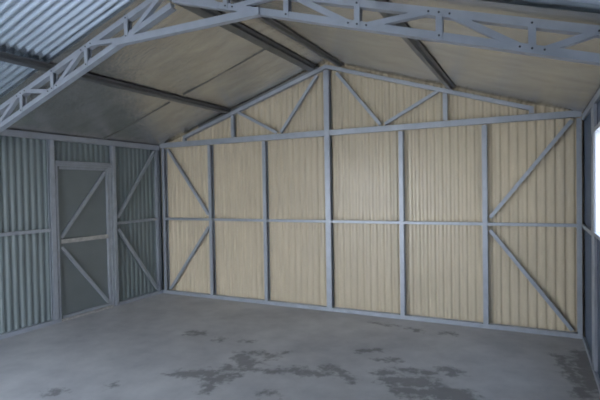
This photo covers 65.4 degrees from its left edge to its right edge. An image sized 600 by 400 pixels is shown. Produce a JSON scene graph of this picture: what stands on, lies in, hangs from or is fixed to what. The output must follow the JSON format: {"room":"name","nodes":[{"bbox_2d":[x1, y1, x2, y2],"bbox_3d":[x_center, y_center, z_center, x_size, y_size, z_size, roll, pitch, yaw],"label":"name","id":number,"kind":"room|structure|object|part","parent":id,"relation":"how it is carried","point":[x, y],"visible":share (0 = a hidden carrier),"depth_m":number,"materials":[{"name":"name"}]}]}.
{"room":"metal shed interior","nodes":[
{"label":"metal shed interior","id":0,"kind":"room"},
{"bbox_2d":[0,0,135,97],"bbox_3d":[-2.494,-1.319,4.128,3.135,1.047,6.750,0,1,27],"label":"roof","id":1,"kind":"structure","parent":0,"point":[40,30],"depth_m":3.96,"materials":[{"name":"grey metal"}]},
{"bbox_2d":[0,135,163,333],"bbox_3d":[-3.755,0.404,4.896,0.014,2.463,6.500,0,1,27],"label":"wall","id":2,"kind":"structure","parent":0,"point":[25,290],"depth_m":5.88,"materials":[{"name":"grey metal"}]},
{"bbox_2d":[0,229,50,236],"bbox_3d":[-3.627,0.410,5.044,0.050,0.040,2.000,0,1,27],"label":"wall rail","id":3,"kind":"object","parent":2,"relation":"attached to","point":[38,230],"visible":1,"depth_m":5.62,"materials":[{"name":"metal"}]},
{"bbox_2d":[0,129,158,149],"bbox_3d":[-3.752,-0.768,4.818,0.058,0.072,6.366,0,1,27],"label":"rail","id":4,"kind":"object","parent":2,"relation":"attached to","point":[13,133],"visible":0.85,"depth_m":6.22,"materials":[{"name":"metal"}]},
{"bbox_2d":[55,160,114,321],"bbox_3d":[-2.940,0.525,6.426,0.062,2.087,0.902,0,1,27],"label":"door frame","id":5,"kind":"structure","parent":2,"relation":"attached to","point":[59,163],"depth_m":6.32,"materials":[{"name":"metal"}]},
{"bbox_3d":[-2.962,-0.465,6.407,0.050,0.026,0.902,0,1,27],"label":"head rail","id":6,"kind":"part","parent":5,"relation":"part of","materials":[{"name":"metal"}]},
{"bbox_3d":[-2.952,-0.501,6.401,0.050,0.034,0.902,0,1,27],"label":"head rail","id":7,"kind":"part","parent":5,"relation":"part of","materials":[{"name":"metal"}]},
{"bbox_3d":[-2.916,1.556,6.447,0.050,0.024,0.822,0,1,27],"label":"sill","id":8,"kind":"part","parent":5,"relation":"part of","materials":[{"name":"grey metal"}]},
{"bbox_2d":[57,166,112,318],"bbox_3d":[-2.958,0.557,6.427,0.057,2.016,0.972,0,1,27],"label":"door","id":9,"kind":"structure","parent":2,"relation":"in","point":[83,192],"depth_m":6.43,"materials":[{"name":"metal"}]},
{"bbox_3d":[-2.969,-0.429,6.402,0.034,0.032,0.750,0,1,27],"label":"rail","id":10,"kind":"part","parent":9,"relation":"part of","materials":[{"name":"metal"}]},
{"bbox_3d":[-2.949,0.533,6.420,0.034,0.052,0.750,0,1,27],"label":"rail","id":11,"kind":"part","parent":9,"relation":"part of","materials":[{"name":"grey metal"}]},
{"bbox_3d":[-2.936,1.523,6.443,0.034,0.034,0.750,0,1,27],"label":"rail","id":12,"kind":"part","parent":9,"relation":"part of","materials":[{"name":"metal"}]},
{"bbox_2d":[117,151,155,217],"bbox_3d":[-2.530,-0.264,7.244,0.035,1.040,0.807,0,1,27],"label":"diagonal brace","id":13,"kind":"object","parent":2,"relation":"attached to","point":[151,156],"visible":1,"depth_m":7.21,"materials":[{"name":"metal"}]},
{"bbox_2d":[117,218,157,224],"bbox_3d":[-2.520,0.327,7.251,0.050,0.046,0.820,0,1,27],"label":"wall rail","id":14,"kind":"object","parent":2,"relation":"attached to","point":[150,219],"visible":1,"depth_m":7.20,"materials":[{"name":"metal"}]},
{"bbox_2d":[117,228,158,288],"bbox_3d":[-2.510,0.936,7.270,0.035,1.060,0.808,0,1,27],"label":"diagonal brace","id":15,"kind":"object","parent":2,"relation":"attached to","point":[119,231],"visible":1,"depth_m":7.23,"materials":[{"name":"metal"}]},
{"bbox_2d":[0,293,599,399],"bbox_3d":[-1.031,1.659,3.523,6.140,0.120,6.620,0,1,27],"label":"floor","id":16,"kind":"structure","parent":0,"point":[163,346],"depth_m":4.61,"materials":[{"name":"concrete"}]},
{"bbox_2d":[0,319,59,339],"bbox_3d":[-4.129,1.616,4.032,0.062,0.046,4.496,0,1,27],"label":"channel","id":17,"kind":"object","parent":16,"relation":"on","point":[50,322],"visible":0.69,"depth_m":5.66,"materials":[{"name":"metal"}]},
{"bbox_2d":[46,140,58,319],"bbox_3d":[-3.162,0.385,5.979,0.058,2.295,0.066,0,1,27],"label":"wall post","id":18,"kind":"object","parent":17,"relation":"on","point":[49,143],"visible":1,"depth_m":5.96,"materials":[{"name":"metal"}]},
{"bbox_2d":[109,146,118,305],"bbox_3d":[-2.722,0.383,6.856,0.058,2.345,0.054,0,1,27],"label":"wall post","id":19,"kind":"object","parent":16,"relation":"on","point":[112,148],"visible":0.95,"depth_m":6.84,"materials":[{"name":"metal"}]},
{"bbox_2d":[119,290,162,304],"bbox_3d":[-2.486,1.521,7.309,0.062,0.042,0.890,0,1,27],"label":"channel","id":20,"kind":"object","parent":16,"relation":"on","point":[122,302],"visible":0.84,"depth_m":7.27,"materials":[{"name":"metal"}]},
{"bbox_2d":[154,150,161,290],"bbox_3d":[-2.324,0.335,7.649,0.056,2.295,0.062,0,1,27],"label":"wall post","id":21,"kind":"object","parent":20,"relation":"on","point":[156,156],"visible":1,"depth_m":7.64,"materials":[{"name":"metal"}]},
{"bbox_2d":[163,289,582,338],"bbox_3d":[0.398,1.489,6.402,5.955,0.048,0.064,0,1,27],"label":"channel","id":22,"kind":"object","parent":16,"relation":"on","point":[233,298],"visible":1,"depth_m":5.97,"materials":[{"name":"metal"}]},
{"bbox_2d":[161,148,169,289],"bbox_3d":[-2.207,0.318,7.686,0.050,2.326,0.078,0,1,27],"label":"wall post","id":23,"kind":"object","parent":22,"relation":"on","point":[163,151],"visible":0.87,"depth_m":7.68,"materials":[{"name":"metal"}]},
{"bbox_2d":[207,145,215,294],"bbox_3d":[-1.371,0.313,7.266,0.052,2.326,0.078,0,1,27],"label":"wall post","id":24,"kind":"object","parent":22,"relation":"on","point":[209,147],"visible":0.87,"depth_m":7.25,"materials":[{"name":"metal"}]},
{"bbox_2d":[262,141,270,300],"bbox_3d":[-0.494,0.307,6.826,0.052,2.326,0.078,0,1,27],"label":"wall post","id":25,"kind":"object","parent":22,"relation":"on","point":[264,143],"visible":0.87,"depth_m":6.80,"materials":[{"name":"metal"}]},
{"bbox_2d":[323,69,333,307],"bbox_3d":[0.391,-0.146,6.369,0.076,3.222,0.078,0,1,27],"label":"wall post","id":26,"kind":"object","parent":22,"relation":"on","point":[326,73],"visible":1,"depth_m":6.34,"materials":[{"name":"metal"}]},
{"bbox_2d":[398,131,405,315],"bbox_3d":[1.298,0.296,5.928,0.054,2.326,0.078,0,1,27],"label":"wall post","id":27,"kind":"object","parent":22,"relation":"on","point":[400,133],"visible":0.92,"depth_m":5.90,"materials":[{"name":"metal"}]},
{"bbox_2d":[482,125,488,323],"bbox_3d":[2.175,0.291,5.487,0.054,2.326,0.078,0,1,27],"label":"wall post","id":28,"kind":"object","parent":22,"relation":"on","point":[484,127],"visible":0.92,"depth_m":5.46,"materials":[{"name":"metal"}]},
{"bbox_2d":[576,118,581,333],"bbox_3d":[3.025,0.285,5.062,0.044,2.326,0.078,0,1,27],"label":"wall post","id":29,"kind":"object","parent":22,"relation":"on","point":[578,120],"visible":0.97,"depth_m":5.03,"materials":[{"name":"metal"}]},
{"bbox_2d":[583,337,599,393],"bbox_3d":[1.612,1.561,2.158,0.024,0.044,6.295,0,1,27],"label":"channel","id":30,"kind":"object","parent":16,"relation":"on","point":[596,376],"visible":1,"depth_m":4.30,"materials":[{"name":"metal"}]},
{"bbox_2d":[591,104,597,371],"bbox_3d":[2.576,0.327,4.091,0.024,2.295,0.200,0,1,27],"label":"wall post","id":31,"kind":"object","parent":30,"relation":"on","point":[594,107],"visible":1,"depth_m":4.02,"materials":[{"name":"metal"}]},
{"bbox_2d":[0,0,599,146],"bbox_3d":[-0.323,-1.345,4.961,6.130,1.003,3.225,0,1,27],"label":"ceiling","id":32,"kind":"structure","parent":0,"point":[217,66],"depth_m":4.96,"materials":[{"name":"metal"}]},
{"bbox_2d":[160,62,584,336],"bbox_3d":[0.414,-0.188,6.416,6.150,3.440,0.016,0,1,27],"label":"wall","id":33,"kind":"structure","parent":0,"point":[443,165],"depth_m":6.06,"materials":[{"name":"beige metal"}]},
{"bbox_2d":[165,218,208,220],"bbox_3d":[-1.797,0.305,7.462,0.885,0.034,0.050,0,1,27],"label":"wall rail","id":34,"kind":"object","parent":33,"relation":"attached to","point":[199,219],"visible":1,"depth_m":7.41,"materials":[{"name":"metal"}]},
{"bbox_2d":[167,148,208,214],"bbox_3d":[-1.786,-0.300,7.446,0.827,1.079,0.040,0,1,27],"label":"diagonal brace","id":35,"kind":"object","parent":33,"relation":"attached to","point":[172,156],"visible":1,"depth_m":7.43,"materials":[{"name":"metal"}]},
{"bbox_2d":[170,226,208,289],"bbox_3d":[-1.765,0.939,7.472,0.827,1.050,0.040,0,1,27],"label":"diagonal brace","id":36,"kind":"object","parent":33,"relation":"attached to","point":[204,234],"visible":1,"depth_m":7.45,"materials":[{"name":"metal"}]},
{"bbox_2d":[212,218,262,221],"bbox_3d":[-0.939,0.300,7.032,0.929,0.034,0.050,0,1,27],"label":"wall rail","id":37,"kind":"object","parent":33,"relation":"attached to","point":[213,219],"visible":1,"depth_m":7.01,"materials":[{"name":"metal"}]},
{"bbox_2d":[266,219,325,222],"bbox_3d":[-0.060,0.294,6.591,0.934,0.034,0.050,0,1,27],"label":"wall rail","id":38,"kind":"object","parent":33,"relation":"attached to","point":[267,220],"visible":1,"depth_m":6.59,"materials":[{"name":"metal"}]},
{"bbox_2d":[331,220,398,223],"bbox_3d":[0.846,0.288,6.136,0.941,0.034,0.050,0,1,27],"label":"wall rail","id":39,"kind":"object","parent":33,"relation":"attached to","point":[332,221],"visible":1,"depth_m":6.11,"materials":[{"name":"metal"}]},
{"bbox_2d":[160,65,581,147],"bbox_3d":[0.359,-1.346,6.338,5.935,0.958,0.058,0,1,27],"label":"truss","id":40,"kind":"object","parent":33,"relation":"attached to","point":[563,114],"visible":0.97,"depth_m":6.08,"materials":[{"name":"metal"}]},
{"bbox_2d":[0,51,230,113],"bbox_3d":[-2.514,-1.243,4.194,0.130,0.061,6.346,0,1,27],"label":"roof purlin","id":41,"kind":"structure","parent":40,"relation":"on","point":[5,57],"depth_m":5.11,"materials":[{"name":"metal"}]},
{"bbox_2d":[169,0,315,70],"bbox_3d":[-1.261,-1.709,3.552,0.144,0.066,6.346,0,1,27],"label":"roof purlin","id":42,"kind":"structure","parent":40,"relation":"on","point":[236,28],"depth_m":5.09,"materials":[{"name":"metal"}]},
{"bbox_2d":[198,66,318,127],"bbox_3d":[-0.660,-1.472,6.845,2.070,0.692,0.045,0,1,27],"label":"bearer","id":43,"kind":"object","parent":40,"relation":"on","point":[317,67],"visible":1,"depth_m":6.79,"materials":[{"name":"metal"}]},
{"bbox_2d":[231,0,343,66],"bbox_3d":[-0.895,-1.711,3.368,0.144,0.066,6.346,0,1,27],"label":"roof purlin","id":44,"kind":"structure","parent":40,"relation":"on","point":[269,21],"depth_m":5.04,"materials":[{"name":"metal"}]},
{"bbox_2d":[404,221,482,224],"bbox_3d":[1.729,0.283,5.693,0.928,0.034,0.050,0,1,27],"label":"wall rail","id":45,"kind":"object","parent":33,"relation":"attached to","point":[405,222],"visible":1,"depth_m":5.66,"materials":[{"name":"metal"}]},
{"bbox_2d":[489,119,572,218],"bbox_3d":[2.578,-0.327,5.257,0.862,1.088,0.040,0,1,27],"label":"diagonal brace","id":46,"kind":"object","parent":33,"relation":"attached to","point":[570,121],"visible":1,"depth_m":5.23,"materials":[{"name":"metal"}]},
{"bbox_2d":[489,229,573,330],"bbox_3d":[2.597,0.886,5.284,0.857,1.099,0.040,0,1,27],"label":"diagonal brace","id":47,"kind":"object","parent":33,"relation":"attached to","point":[491,231],"visible":1,"depth_m":5.26,"materials":[{"name":"metal"}]},
{"bbox_2d":[487,222,576,226],"bbox_3d":[2.595,0.277,5.259,0.901,0.034,0.050,0,1,27],"label":"wall rail","id":48,"kind":"object","parent":33,"relation":"attached to","point":[488,223],"visible":1,"depth_m":5.22,"materials":[{"name":"metal"}]},
{"bbox_2d":[481,0,599,13],"bbox_3d":[0.303,-1.338,2.725,3.125,1.044,6.750,0,1,27],"label":"roof","id":49,"kind":"structure","parent":0,"point":[591,6],"depth_m":2.39,"materials":[{"name":"grey metal"}]},
{"bbox_2d":[584,100,599,377],"bbox_3d":[1.648,0.369,2.185,0.018,2.463,6.500,0,1,27],"label":"wall","id":50,"kind":"structure","parent":0,"point":[587,122],"depth_m":4.66,"materials":[{"name":"grey metal"}]},
{"bbox_2d":[583,224,590,234],"bbox_3d":[2.817,0.288,4.571,0.024,0.040,0.865,0,1,27],"label":"wall rail","id":51,"kind":"object","parent":50,"relation":"attached to","point":[585,227],"visible":0.76,"depth_m":4.58,"materials":[{"name":"metal"}]},
{"bbox_2d":[582,88,599,119],"bbox_3d":[1.588,-0.793,2.136,0.024,0.056,6.360,0,1,27],"label":"rail","id":52,"kind":"object","parent":50,"relation":"attached to","point":[596,98],"visible":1,"depth_m":4.13,"materials":[{"name":"metal"}]},
{"bbox_2d":[0,0,599,132],"bbox_3d":[-0.985,-1.093,3.657,5.943,1.235,0.072,0,1,27],"label":"truss","id":53,"kind":"object","parent":52,"relation":"on","point":[241,11],"visible":1,"depth_m":3.06,"materials":[{"name":"metal"}]},
{"bbox_2d":[371,0,455,89],"bbox_3d":[0.373,-1.261,2.746,0.130,0.061,6.346,0,1,27],"label":"roof purlin","id":54,"kind":"structure","parent":53,"relation":"on","point":[415,45],"depth_m":4.18,"materials":[{"name":"metal"}]},
{"bbox_2d":[594,122,599,239],"bbox_3d":[2.389,-0.146,3.684,0.060,0.925,0.670,0,1,27],"label":"window","id":55,"kind":"structure","parent":50,"relation":"in","point":[597,127],"depth_m":3.96,"materials":[{"name":"glass"}]},
{"bbox_3d":[2.397,0.301,3.694,0.060,0.030,0.670,0,1,27],"label":"sill","id":56,"kind":"part","parent":55,"relation":"part of","materials":[{"name":"metal"}]}
]}

